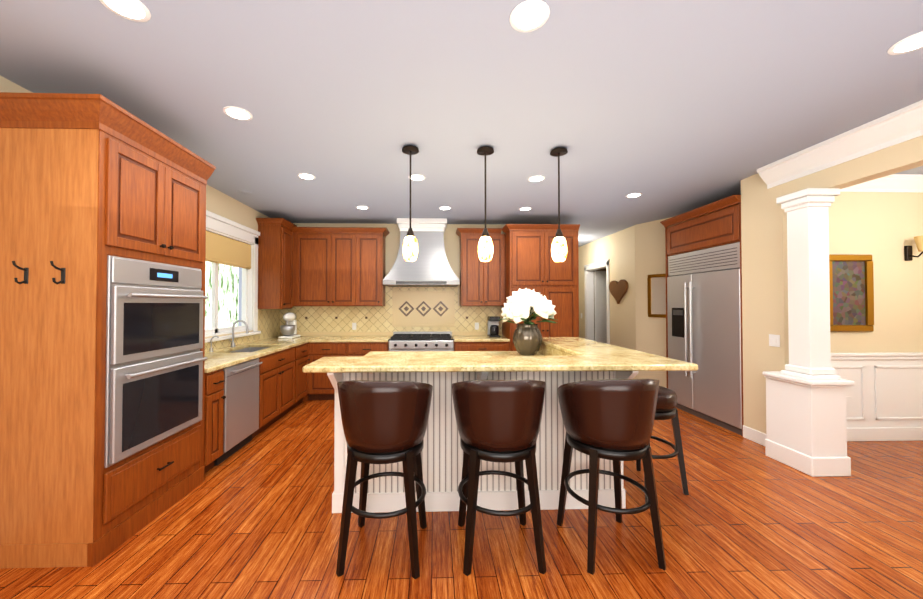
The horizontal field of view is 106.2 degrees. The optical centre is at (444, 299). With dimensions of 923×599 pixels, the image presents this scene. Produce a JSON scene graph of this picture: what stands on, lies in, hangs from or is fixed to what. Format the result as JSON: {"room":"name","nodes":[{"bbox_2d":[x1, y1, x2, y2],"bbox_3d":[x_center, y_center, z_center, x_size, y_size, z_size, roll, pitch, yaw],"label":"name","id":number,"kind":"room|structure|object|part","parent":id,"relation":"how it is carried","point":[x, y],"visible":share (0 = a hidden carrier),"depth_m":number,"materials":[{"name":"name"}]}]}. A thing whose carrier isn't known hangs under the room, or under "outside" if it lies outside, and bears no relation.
{"room":"kitchen","nodes":[
{"label":"kitchen","id":0,"kind":"room"},
{"bbox_2d":[0,76,279,350],"bbox_3d":[-2.723,0.065,1.819,0.156,2.820,8.280,0,-1,-2],"label":"wall","id":1,"kind":"structure","parent":0,"point":[224,205],"depth_m":4.56,"materials":[{"name":"beige paint"}]},
{"bbox_2d":[205,210,260,342],"bbox_3d":[-2.764,-0.256,4.228,0.210,1.490,1.710,0,-1,-2],"label":"window","id":2,"kind":"structure","parent":1,"relation":"in","point":[221,225],"depth_m":4.66,"materials":[{"name":"white wood"}]},
{"bbox_2d":[205,231,250,268],"bbox_3d":[-2.754,-0.615,4.239,0.046,0.348,1.418,0,-1,-2],"label":"window shade","id":3,"kind":"object","parent":2,"relation":"attached to","point":[220,249],"visible":0.62,"depth_m":4.38,"materials":[{"name":"brown fabric"}]},
{"bbox_2d":[256,218,291,308],"bbox_3d":[-2.573,-0.519,5.292,0.346,1.326,0.399,0,-1,-2],"label":"upper cabinet","id":4,"kind":"object","parent":1,"relation":"attached to","point":[275,238],"depth_m":5.10,"materials":[{"name":"brown wood"}]},
{"bbox_2d":[252,351,283,370],"bbox_3d":[-2.143,0.729,4.212,0.012,0.200,0.750,0,-1,-2],"label":"drawer","id":5,"kind":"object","parent":0,"relation":"attached to","point":[269,360],"depth_m":3.99,"materials":[{"name":"brown wood"}]},
{"bbox_2d":[280,223,505,335],"bbox_3d":[-0.357,0.123,5.944,5.120,2.820,0.166,0,-1,-2],"label":"wall","id":6,"kind":"structure","parent":0,"point":[421,309],"depth_m":5.86,"materials":[{"name":"beige paint"}]},
{"bbox_2d":[292,226,335,305],"bbox_3d":[-2.083,-0.514,5.634,0.692,1.244,0.379,0,-1,-2],"label":"upper cabinet","id":7,"kind":"object","parent":6,"relation":"attached to","point":[321,266],"depth_m":5.49,"materials":[{"name":"brown wood"}]},
{"bbox_2d":[336,227,359,305],"bbox_3d":[-1.604,-0.513,5.668,0.513,1.244,0.337,0,-1,-2],"label":"upper cabinet","id":8,"kind":"object","parent":6,"relation":"attached to","point":[347,238],"depth_m":5.50,"materials":[{"name":"brown wood"}]},
{"bbox_2d":[360,227,387,305],"bbox_3d":[-1.231,-0.513,5.679,0.481,1.244,0.337,0,-1,-2],"label":"upper cabinet","id":9,"kind":"object","parent":6,"relation":"attached to","point":[372,239],"depth_m":5.52,"materials":[{"name":"brown wood"}]},
{"bbox_2d":[383,218,459,286],"bbox_3d":[-0.356,-0.754,5.574,1.170,1.071,0.602,0,-1,-2],"label":"range hood","id":10,"kind":"object","parent":6,"relation":"attached to","point":[429,266],"visible":1,"depth_m":5.46,"materials":[{"name":"silver metal"}]},
{"bbox_2d":[460,228,505,305],"bbox_3d":[0.628,-0.513,5.731,0.718,1.244,0.337,0,-1,-2],"label":"upper cabinet","id":11,"kind":"object","parent":6,"relation":"attached to","point":[481,283],"depth_m":5.57,"materials":[{"name":"brown wood"}]},
{"bbox_2d":[0,400,922,598],"bbox_3d":[1.452,1.529,3.527,8.700,0.060,11.500,0,-1,-2],"label":"floor","id":12,"kind":"structure","parent":0,"point":[255,517],"depth_m":2.12,"materials":[{"name":"brown wood"}]},
{"bbox_2d":[0,92,215,567],"bbox_3d":[-2.265,0.185,2.353,0.796,2.595,0.995,0,-1,-2],"label":"tall cabinet","id":13,"kind":"object","parent":12,"relation":"on","point":[103,297],"visible":1,"depth_m":1.95,"materials":[{"name":"brown wood"}]},
{"bbox_2d":[204,367,226,473],"bbox_3d":[-2.320,1.052,2.967,0.721,0.878,0.256,0,-1,-2],"label":"base cabinet","id":14,"kind":"object","parent":12,"relation":"on","point":[214,397],"depth_m":2.95,"materials":[{"name":"brown wood"}]},
{"bbox_2d":[204,335,319,370],"bbox_3d":[-2.356,0.610,4.322,0.727,0.040,2.955,0,-1,-2],"label":"countertop","id":15,"kind":"structure","parent":14,"relation":"on","point":[215,359],"depth_m":3.89,"materials":[{"name":"beige stone"}]},
{"bbox_2d":[209,320,248,351],"bbox_3d":[-2.535,0.419,4.094,0.216,0.336,0.468,0,-1,-2],"label":"faucet","id":16,"kind":"object","parent":15,"relation":"on","point":[232,341],"visible":1,"depth_m":4.29,"materials":[{"name":"silver metal"}]},
{"bbox_2d":[240,347,247,350],"bbox_3d":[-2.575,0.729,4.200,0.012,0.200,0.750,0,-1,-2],"label":"sink","id":17,"kind":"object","parent":15,"relation":"in","point":[241,348],"depth_m":4.46,"materials":[{"name":"grey metal"}]},
{"bbox_2d":[248,347,263,350],"bbox_3d":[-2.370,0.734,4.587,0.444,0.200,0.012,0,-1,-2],"label":"sink","id":18,"kind":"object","parent":15,"relation":"in","point":[249,348],"depth_m":4.58,"materials":[{"name":"grey metal"}]},
{"bbox_2d":[278,312,300,338],"bbox_3d":[-2.455,0.404,5.503,0.220,0.405,0.380,0,-1,-2],"label":"stand mixer","id":19,"kind":"object","parent":15,"relation":"on","point":[289,331],"visible":1,"depth_m":5.38,"materials":[{"name":"white metal"}]},
{"bbox_2d":[214,358,262,465],"bbox_3d":[-2.256,1.060,3.405,0.681,0.876,0.609,0,-1,-2],"label":"dishwasher","id":20,"kind":"object","parent":12,"relation":"on","point":[241,407],"visible":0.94,"depth_m":3.35,"materials":[{"name":"silver metal"}]},
{"bbox_2d":[252,363,287,437],"bbox_3d":[-2.392,1.179,4.191,0.647,0.660,0.965,0,-1,-2],"label":"base cabinet","id":21,"kind":"object","parent":12,"relation":"on","point":[287,384],"depth_m":4.04,"materials":[{"name":"brown wood"}]},
{"bbox_2d":[236,343,311,411],"bbox_3d":[-2.349,1.079,4.888,0.773,0.878,0.577,0,-1,-2],"label":"base cabinet","id":22,"kind":"object","parent":12,"relation":"on","point":[299,382],"depth_m":4.80,"materials":[{"name":"brown wood"}]},
{"bbox_2d":[308,335,391,342],"bbox_3d":[-1.440,0.627,5.502,1.170,0.040,0.647,0,-1,-2],"label":"countertop","id":23,"kind":"structure","parent":22,"relation":"on","point":[323,338],"depth_m":5.22,"materials":[{"name":"beige stone"}]},
{"bbox_2d":[312,343,351,399],"bbox_3d":[-1.726,1.087,5.464,0.657,0.878,0.694,0,-1,-2],"label":"base cabinet","id":24,"kind":"object","parent":12,"relation":"on","point":[322,388],"depth_m":5.18,"materials":[{"name":"brown wood"}]},
{"bbox_2d":[352,340,388,355],"bbox_3d":[-1.203,1.088,5.506,0.696,0.878,0.641,0,-1,-2],"label":"base cabinet","id":25,"kind":"object","parent":12,"relation":"on","point":[358,349],"depth_m":5.19,"materials":[{"name":"brown wood"}]},
{"bbox_2d":[336,380,432,578],"bbox_3d":[-0.347,0.957,2.044,0.559,1.047,0.520,0,-1,-2],"label":"stool","id":26,"kind":"object","parent":12,"relation":"on","point":[384,422],"visible":1,"depth_m":1.86,"materials":[{"name":"brown leather"}]},
{"bbox_2d":[388,331,453,350],"bbox_3d":[-0.355,1.032,5.495,0.984,0.990,0.708,0,-1,-2],"label":"range","id":27,"kind":"object","parent":12,"relation":"on","point":[423,341],"visible":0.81,"depth_m":5.21,"materials":[{"name":"silver metal"}]},
{"bbox_2d":[454,339,509,350],"bbox_3d":[0.567,1.089,5.556,0.845,0.878,0.641,0,-1,-2],"label":"base cabinet","id":28,"kind":"object","parent":12,"relation":"on","point":[457,346],"depth_m":5.24,"materials":[{"name":"brown wood"}]},
{"bbox_2d":[452,335,509,342],"bbox_3d":[0.567,0.628,5.559,0.845,0.040,0.647,0,-1,-2],"label":"countertop","id":29,"kind":"structure","parent":28,"relation":"on","point":[459,338],"depth_m":5.27,"materials":[{"name":"beige stone"}]},
{"bbox_2d":[487,316,500,336],"bbox_3d":[0.812,0.444,5.655,0.180,0.330,0.220,0,-1,-2],"label":"coffee maker","id":30,"kind":"object","parent":29,"relation":"on","point":[492,326],"visible":1,"depth_m":5.57,"materials":[{"name":"black"}]},
{"bbox_2d":[327,341,637,512],"bbox_3d":[0.237,0.978,3.075,2.070,1.030,1.690,0,-1,-2],"label":"kitchen island","id":31,"kind":"object","parent":12,"relation":"on","point":[442,453],"depth_m":2.45,"materials":[{"name":"white wood"}]},
{"bbox_2d":[303,353,697,372],"bbox_3d":[0.365,0.433,2.356,2.480,0.040,0.410,0,-1,-2],"label":"island countertop","id":32,"kind":"structure","parent":31,"relation":"on","point":[550,362],"depth_m":2.22,"materials":[{"name":"beige stone"}]},
{"bbox_2d":[498,288,557,355],"bbox_3d":[0.873,0.229,3.621,0.644,0.701,0.573,0,-1,-2],"label":"vase","id":33,"kind":"object","parent":31,"relation":"on","point":[520,305],"visible":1,"depth_m":3.49,"materials":[{"name":"grey ceramic"}]},
{"bbox_2d":[451,380,545,575],"bbox_3d":[0.323,0.957,2.063,0.560,1.047,0.521,0,-1,-2],"label":"stool","id":34,"kind":"object","parent":12,"relation":"on","point":[498,420],"visible":1,"depth_m":1.88,"materials":[{"name":"brown leather"}]},
{"bbox_2d":[502,224,579,350],"bbox_3d":[1.493,0.195,5.572,1.133,2.665,0.687,0,-1,-2],"label":"pantry cabinet","id":35,"kind":"object","parent":12,"relation":"on","point":[531,264],"visible":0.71,"depth_m":5.29,"materials":[{"name":"brown wood"}]},
{"bbox_2d":[557,379,665,574],"bbox_3d":[0.982,0.958,2.082,0.559,1.047,0.520,0,-1,-2],"label":"stool","id":36,"kind":"object","parent":12,"relation":"on","point":[610,419],"visible":1,"depth_m":1.90,"materials":[{"name":"brown leather"}]},
{"bbox_2d":[636,386,688,502],"bbox_3d":[1.583,1.095,2.767,0.565,0.792,0.565,0,-1,-2],"label":"bar stool","id":37,"kind":"object","parent":12,"relation":"on","point":[666,409],"visible":0.4,"depth_m":2.63,"materials":[{"name":"black wood"}]},
{"bbox_2d":[660,195,743,435],"bbox_3d":[3.610,0.182,4.441,0.855,2.660,1.253,0,-1,-2],"label":"refrigerator","id":38,"kind":"object","parent":12,"relation":"on","point":[703,264],"visible":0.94,"depth_m":4.29,"materials":[{"name":"silver metal"}]},
{"bbox_2d":[762,188,854,476],"bbox_3d":[3.254,0.270,3.124,0.380,2.448,0.438,0,-1,-2],"label":"column","id":39,"kind":"structure","parent":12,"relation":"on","point":[806,424],"depth_m":3.01,"materials":[{"name":"white wood"}]},
{"bbox_2d":[0,0,922,246],"bbox_3d":[1.452,-1.350,3.567,8.700,0.060,11.500,0,-1,-2],"label":"ceiling","id":40,"kind":"structure","parent":0,"point":[669,108],"depth_m":2.21,"materials":[{"name":"grey paint"}]},
{"bbox_2d":[99,0,150,21],"bbox_3d":[-1.464,-1.345,1.584,0.186,0.004,0.186,0,-1,-11],"label":"recessed light","id":41,"kind":"object","parent":40,"relation":"in","point":[134,10],"depth_m":1.60,"materials":[{"name":"white"}]},
{"bbox_2d":[223,106,252,120],"bbox_3d":[-1.479,-1.333,2.484,0.186,0.004,0.186,0,-1,-11],"label":"recessed light","id":42,"kind":"object","parent":40,"relation":"in","point":[238,113],"depth_m":2.48,"materials":[{"name":"white"}]},
{"bbox_2d":[238,189,252,193],"bbox_3d":[-2.418,-1.308,4.208,0.158,0.006,0.158,-1,-1,43],"label":"recessed light","id":43,"kind":"object","parent":40,"relation":"in","point":[241,191],"depth_m":4.18,"materials":[{"name":"white"}]},
{"bbox_2d":[297,173,315,179],"bbox_3d":[-1.474,-1.316,3.704,0.186,0.004,0.186,0,-1,-11],"label":"recessed light","id":44,"kind":"object","parent":40,"relation":"in","point":[306,176],"depth_m":3.70,"materials":[{"name":"white"}]},
{"bbox_2d":[356,206,368,209],"bbox_3d":[-1.157,-1.299,4.893,0.186,0.004,0.186,0,-1,-11],"label":"recessed light","id":45,"kind":"object","parent":40,"relation":"in","point":[358,207],"depth_m":4.88,"materials":[{"name":"white"}]},
{"bbox_2d":[402,145,418,261],"bbox_3d":[-0.294,-0.830,3.010,0.150,0.994,0.150,0,-1,-2],"label":"pendant light","id":46,"kind":"object","parent":40,"relation":"hanging from","point":[410,248],"visible":1,"depth_m":2.97,"materials":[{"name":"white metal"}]},
{"bbox_3d":[-0.294,-0.441,3.005,0.136,0.215,0.136,0,-1,-2],"label":"lamp shade","id":47,"kind":"part","parent":46,"relation":"part of","materials":[{"name":"white glass"}]},
{"bbox_2d":[408,174,425,180],"bbox_3d":[-0.294,-1.315,3.738,0.186,0.004,0.186,0,-1,-29],"label":"recessed light","id":48,"kind":"object","parent":40,"relation":"in","point":[416,177],"depth_m":3.73,"materials":[{"name":"white"}]},
{"bbox_2d":[439,206,450,209],"bbox_3d":[0.013,-1.299,4.927,0.186,0.004,0.186,0,-1,-11],"label":"recessed light","id":49,"kind":"object","parent":40,"relation":"in","point":[443,207],"depth_m":4.93,"materials":[{"name":"white"}]},
{"bbox_2d":[477,146,493,261],"bbox_3d":[0.361,-0.830,3.029,0.150,0.994,0.150,0,-1,-2],"label":"pendant light","id":50,"kind":"object","parent":40,"relation":"hanging from","point":[485,248],"visible":1,"depth_m":2.99,"materials":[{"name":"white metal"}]},
{"bbox_3d":[0.361,-0.440,3.024,0.136,0.215,0.136,0,-1,-2],"label":"lamp shade","id":51,"kind":"part","parent":50,"relation":"part of","materials":[{"name":"white glass"}]},
{"bbox_2d":[519,207,531,210],"bbox_3d":[1.162,-1.298,4.959,0.186,0.004,0.186,0,-1,-11],"label":"recessed light","id":52,"kind":"object","parent":40,"relation":"in","point":[523,208],"depth_m":4.93,"materials":[{"name":"white"}]},
{"bbox_2d":[509,0,549,31],"bbox_3d":[0.405,-1.345,1.647,0.186,0.004,0.186,0,-1,-11],"label":"recessed light","id":53,"kind":"object","parent":40,"relation":"in","point":[529,15],"depth_m":1.64,"materials":[{"name":"white"}]},
{"bbox_2d":[528,176,544,181],"bbox_3d":[1.006,-1.315,3.774,0.186,0.004,0.186,0,-1,-11],"label":"recessed light","id":54,"kind":"object","parent":40,"relation":"in","point":[534,178],"depth_m":3.76,"materials":[{"name":"white"}]},
{"bbox_2d":[550,147,567,261],"bbox_3d":[1.011,-0.829,3.047,0.150,0.994,0.150,0,-1,-2],"label":"pendant light","id":55,"kind":"object","parent":40,"relation":"hanging from","point":[559,249],"visible":1,"depth_m":3.01,"materials":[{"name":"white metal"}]},
{"bbox_3d":[1.011,-0.440,3.042,0.136,0.215,0.136,0,-1,-2],"label":"lamp shade","id":56,"kind":"part","parent":55,"relation":"part of","materials":[{"name":"white glass"}]},
{"bbox_2d":[625,193,641,197],"bbox_3d":[2.380,-1.307,4.343,0.186,0.004,0.186,0,-1,-29],"label":"recessed light","id":57,"kind":"object","parent":40,"relation":"in","point":[632,195],"depth_m":4.34,"materials":[{"name":"white"}]},
{"bbox_2d":[887,31,922,54],"bbox_3d":[2.462,-1.342,1.805,0.186,0.004,0.186,-1,-1,43],"label":"recessed light","id":58,"kind":"object","parent":40,"relation":"in","point":[914,42],"depth_m":1.83,"materials":[{"name":"white"}]},
{"bbox_2d":[578,225,635,378],"bbox_3d":[3.326,0.145,7.491,0.150,2.820,3.120,0,-1,-2],"label":"wall","id":59,"kind":"structure","parent":0,"point":[617,249],"depth_m":6.53,"materials":[{"name":"beige paint"}]},
{"bbox_2d":[584,259,609,343],"bbox_3d":[3.318,0.383,7.388,0.180,2.340,1.120,0,-1,-2],"label":"door frame","id":60,"kind":"structure","parent":59,"relation":"attached to","point":[597,285],"depth_m":7.27,"materials":[{"name":"white wood"}]},
{"bbox_2d":[609,280,627,303],"bbox_3d":[3.256,-0.140,6.473,0.042,0.448,0.608,0,-1,-2],"label":"decor","id":61,"kind":"object","parent":59,"relation":"attached to","point":[618,290],"visible":1,"depth_m":6.43,"materials":[{"name":"wood"}]},
{"bbox_2d":[635,216,699,387],"bbox_3d":[3.581,0.118,5.559,0.164,2.820,0.968,0,-1,-29],"label":"wall","id":62,"kind":"structure","parent":0,"point":[650,260],"depth_m":5.76,"materials":[{"name":"beige paint"}]},
{"bbox_2d":[647,273,665,317],"bbox_3d":[3.510,-0.063,5.516,0.028,0.700,0.520,0,-1,-29],"label":"mirror","id":63,"kind":"object","parent":62,"relation":"attached to","point":[656,295],"visible":0.52,"depth_m":5.62,"materials":[{"name":"gold metal"}]},
{"bbox_2d":[750,173,788,433],"bbox_3d":[3.353,0.089,3.511,0.140,2.820,0.320,0,-1,-2],"label":"wall","id":64,"kind":"structure","parent":0,"point":[768,222],"depth_m":3.54,"materials":[{"name":"beige paint"}]},
{"bbox_2d":[743,425,766,445],"bbox_3d":[3.240,1.471,6.185,0.093,0.130,5.690,0,-1,-2],"label":"baseboard","id":65,"kind":"structure","parent":64,"relation":"attached to","point":[756,436],"depth_m":3.64,"materials":[{"name":"white wood"}]},
{"bbox_2d":[769,334,779,346],"bbox_3d":[3.279,0.408,3.439,0.011,0.120,0.110,0,-1,-2],"label":"switch plate","id":66,"kind":"object","parent":64,"relation":"attached to","point":[774,340],"visible":1,"depth_m":3.43,"materials":[{"name":"white plastic"}]},
{"bbox_2d":[741,177,922,427],"bbox_3d":[4.446,0.093,3.770,2.340,2.820,0.135,0,-1,-2],"label":"wall","id":67,"kind":"structure","parent":0,"point":[883,229],"depth_m":3.73,"materials":[{"name":"beige paint"}]},
{"bbox_2d":[829,255,873,331],"bbox_3d":[4.309,-0.069,3.691,0.520,0.820,0.035,0,-1,-2],"label":"framed picture","id":68,"kind":"object","parent":67,"relation":"attached to","point":[851,293],"visible":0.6,"depth_m":3.69,"materials":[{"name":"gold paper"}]},
{"bbox_2d":[831,352,922,440],"bbox_3d":[4.529,1.034,3.678,2.219,0.935,0.045,0,-1,-2],"label":"wainscoting","id":69,"kind":"structure","parent":67,"relation":"attached to","point":[884,397],"depth_m":3.69,"materials":[{"name":"white wood"}]},
{"bbox_2d":[840,174,922,192],"bbox_3d":[4.534,-1.238,3.687,2.210,0.158,0.110,0,-1,-2],"label":"crown molding","id":70,"kind":"structure","parent":67,"relation":"attached to","point":[910,183],"depth_m":3.70,"materials":[{"name":"white"}]},
{"bbox_2d":[904,236,922,260],"bbox_3d":[4.991,-0.539,3.640,0.120,0.240,0.188,0,-1,-2],"label":"sconce","id":71,"kind":"object","parent":67,"relation":"attached to","point":[908,255],"visible":0.98,"depth_m":3.65,"materials":[{"name":"brown metal"}]},
{"bbox_2d":[757,100,922,195],"bbox_3d":[3.427,-1.174,0.764,0.370,0.369,5.490,0,-1,-2],"label":"header beam","id":72,"kind":"structure","parent":0,"point":[887,144],"depth_m":2.74,"materials":[{"name":"beige paint"}]},
{"label":"outside","id":73,"kind":"structure","parent":0,"visible":0},
{"bbox_2d":[205,261,238,329],"bbox_3d":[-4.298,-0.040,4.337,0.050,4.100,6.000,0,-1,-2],"label":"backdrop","id":74,"kind":"structure","parent":73,"point":[228,292],"depth_m":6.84,"materials":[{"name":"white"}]}
]}

